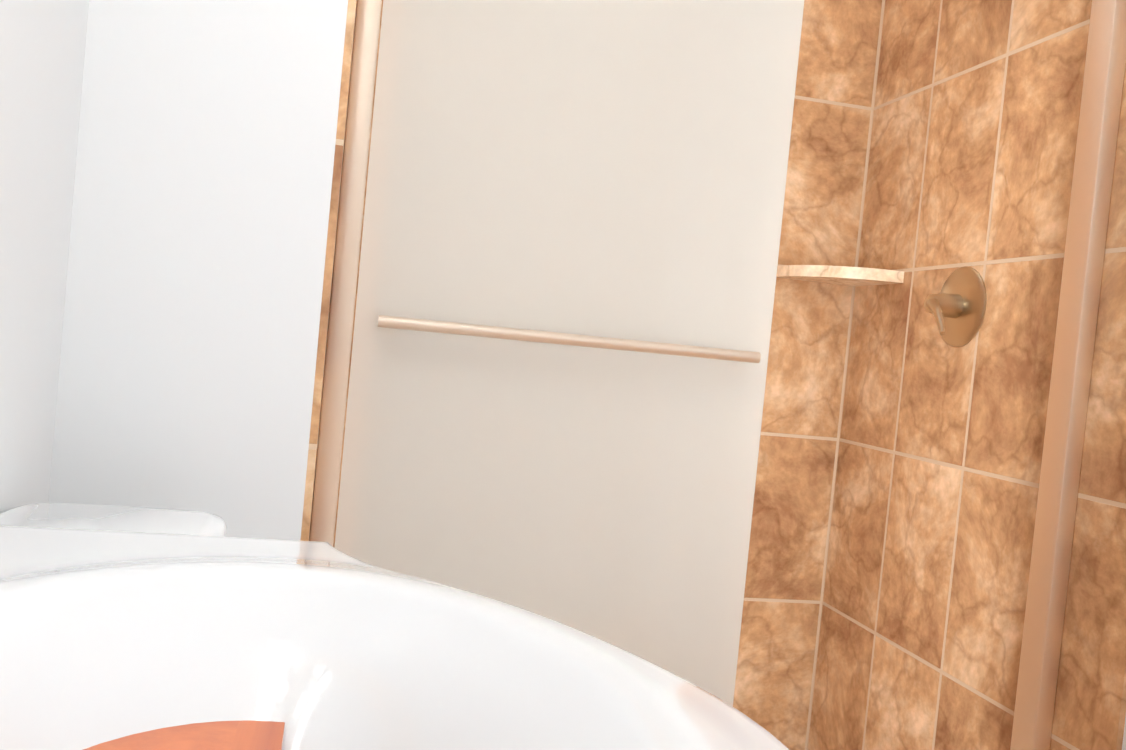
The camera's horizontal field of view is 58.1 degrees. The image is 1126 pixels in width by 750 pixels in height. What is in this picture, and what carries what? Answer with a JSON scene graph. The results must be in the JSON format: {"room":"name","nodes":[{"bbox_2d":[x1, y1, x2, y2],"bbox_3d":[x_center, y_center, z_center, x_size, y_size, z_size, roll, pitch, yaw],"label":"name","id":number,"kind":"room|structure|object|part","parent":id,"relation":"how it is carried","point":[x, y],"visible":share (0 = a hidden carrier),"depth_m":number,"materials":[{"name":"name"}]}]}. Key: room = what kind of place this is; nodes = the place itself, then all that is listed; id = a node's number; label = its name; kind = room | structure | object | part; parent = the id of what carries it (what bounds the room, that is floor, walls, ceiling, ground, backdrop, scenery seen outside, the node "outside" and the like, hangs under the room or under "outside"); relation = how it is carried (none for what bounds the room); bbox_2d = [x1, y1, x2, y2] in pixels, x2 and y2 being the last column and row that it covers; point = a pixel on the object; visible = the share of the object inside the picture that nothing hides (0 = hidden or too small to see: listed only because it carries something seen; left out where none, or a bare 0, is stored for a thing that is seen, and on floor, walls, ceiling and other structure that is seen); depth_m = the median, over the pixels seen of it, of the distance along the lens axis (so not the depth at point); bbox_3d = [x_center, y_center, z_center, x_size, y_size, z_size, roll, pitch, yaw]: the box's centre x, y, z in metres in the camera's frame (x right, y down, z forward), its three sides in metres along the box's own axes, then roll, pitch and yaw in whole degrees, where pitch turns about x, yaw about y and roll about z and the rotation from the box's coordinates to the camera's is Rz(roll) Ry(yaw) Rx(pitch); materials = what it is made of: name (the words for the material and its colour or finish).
{"room":"bathroom","nodes":[
{"label":"bathroom","id":0,"kind":"room"},
{"bbox_2d":[0,0,88,511],"bbox_3d":[-0.388,-0.328,0.070,0.120,2.600,2.320,5,2,-12],"label":"wall","id":1,"kind":"structure","parent":0,"point":[42,49],"depth_m":1.09,"materials":[{"name":"white paint"}]},
{"bbox_2d":[49,0,347,539],"bbox_3d":[-0.590,-0.395,1.713,0.420,2.600,0.980,5,2,-12],"label":"wall","id":2,"kind":"structure","parent":0,"point":[200,215],"depth_m":1.25,"materials":[{"name":"white paint"}]},
{"bbox_2d":[300,0,356,540],"bbox_3d":[-0.388,-0.167,1.707,0.010,2.185,0.860,5,2,-12],"label":"shower wall tile","id":3,"kind":"structure","parent":2,"relation":"attached to","point":[329,263],"depth_m":1.29,"materials":[{"name":"brown tile"}]},
{"bbox_2d":[309,0,1125,749],"bbox_3d":[0.257,-0.020,1.493,1.194,1.784,0.092,5,2,-12],"label":"shower door","id":4,"kind":"structure","parent":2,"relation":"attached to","point":[569,226],"depth_m":1.44,"materials":[{"name":"beige glass"}]},
{"bbox_3d":[0.009,-0.033,1.438,0.601,1.666,0.006,5,2,-12],"label":"panel glass","id":5,"kind":"part","parent":4,"relation":"part of","materials":[{"name":"white glass"}]},
{"bbox_2d":[1122,716,1125,749],"bbox_3d":[1.071,-0.214,0.954,0.122,2.600,3.180,5,2,-12],"label":"wall","id":6,"kind":"structure","parent":0,"point":[1124,742],"depth_m":1.49,"materials":[{"name":"white paint"}]},
{"bbox_2d":[807,0,1091,749],"bbox_3d":[0.773,-0.223,2.006,0.010,2.500,0.780,5,2,-12],"label":"shower wall tile","id":7,"kind":"structure","parent":6,"relation":"attached to","point":[974,131],"depth_m":1.98,"materials":[{"name":"brown tile"}]},
{"bbox_2d":[924,267,986,346],"bbox_3d":[0.720,-0.135,1.929,0.110,0.156,0.192,5,2,-12],"label":"shower valve","id":8,"kind":"object","parent":7,"relation":"attached to","point":[956,307],"visible":1,"depth_m":1.93,"materials":[{"name":"gold metal"}]},
{"bbox_3d":[0.702,-0.110,1.891,0.063,0.075,0.123,5,2,-12],"label":"lever","id":9,"kind":"part","parent":8,"relation":"part of","materials":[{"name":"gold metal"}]},
{"bbox_2d":[1050,63,1125,749],"bbox_3d":[0.858,-0.051,1.551,0.010,2.200,0.160,5,2,-12],"label":"wall tile strip","id":10,"kind":"object","parent":6,"relation":"attached to","point":[1090,707],"visible":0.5,"depth_m":1.56,"materials":[{"name":"brown tile"}]},
{"bbox_3d":[0.271,1.065,0.297,1.740,0.060,2.350,5,2,-12],"label":"floor","id":11,"kind":"structure","parent":0,"visible":0},
{"bbox_2d":[0,503,226,536],"bbox_3d":[-0.205,0.572,0.974,0.777,0.793,0.446,5,2,-12],"label":"toilet","id":12,"kind":"object","parent":11,"relation":"on","point":[116,518],"visible":0.17,"depth_m":1.04,"materials":[{"name":"white ceramic"}]},
{"bbox_2d":[0,525,789,749],"bbox_3d":[-0.193,0.502,0.327,0.508,0.972,0.650,5,2,-12],"label":"bathtub","id":13,"kind":"object","parent":11,"relation":"on","point":[116,640],"visible":1,"depth_m":0.46,"materials":[{"name":"white ceramic"}]},
{"bbox_3d":[0.106,-0.346,2.311,1.198,2.600,0.110,5,2,-12],"label":"wall","id":14,"kind":"structure","parent":0,"visible":0},
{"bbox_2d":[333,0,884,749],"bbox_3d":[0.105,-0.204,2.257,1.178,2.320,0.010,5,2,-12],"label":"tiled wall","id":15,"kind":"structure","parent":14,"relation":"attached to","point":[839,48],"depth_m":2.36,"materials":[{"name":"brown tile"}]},
{"bbox_2d":[776,265,903,286],"bbox_3d":[0.606,-0.224,2.251,0.210,0.025,0.210,5,2,-12],"label":"corner shelf","id":16,"kind":"object","parent":15,"relation":"attached to","point":[849,276],"visible":0.94,"depth_m":2.21,"materials":[{"name":"stone"}]}
]}

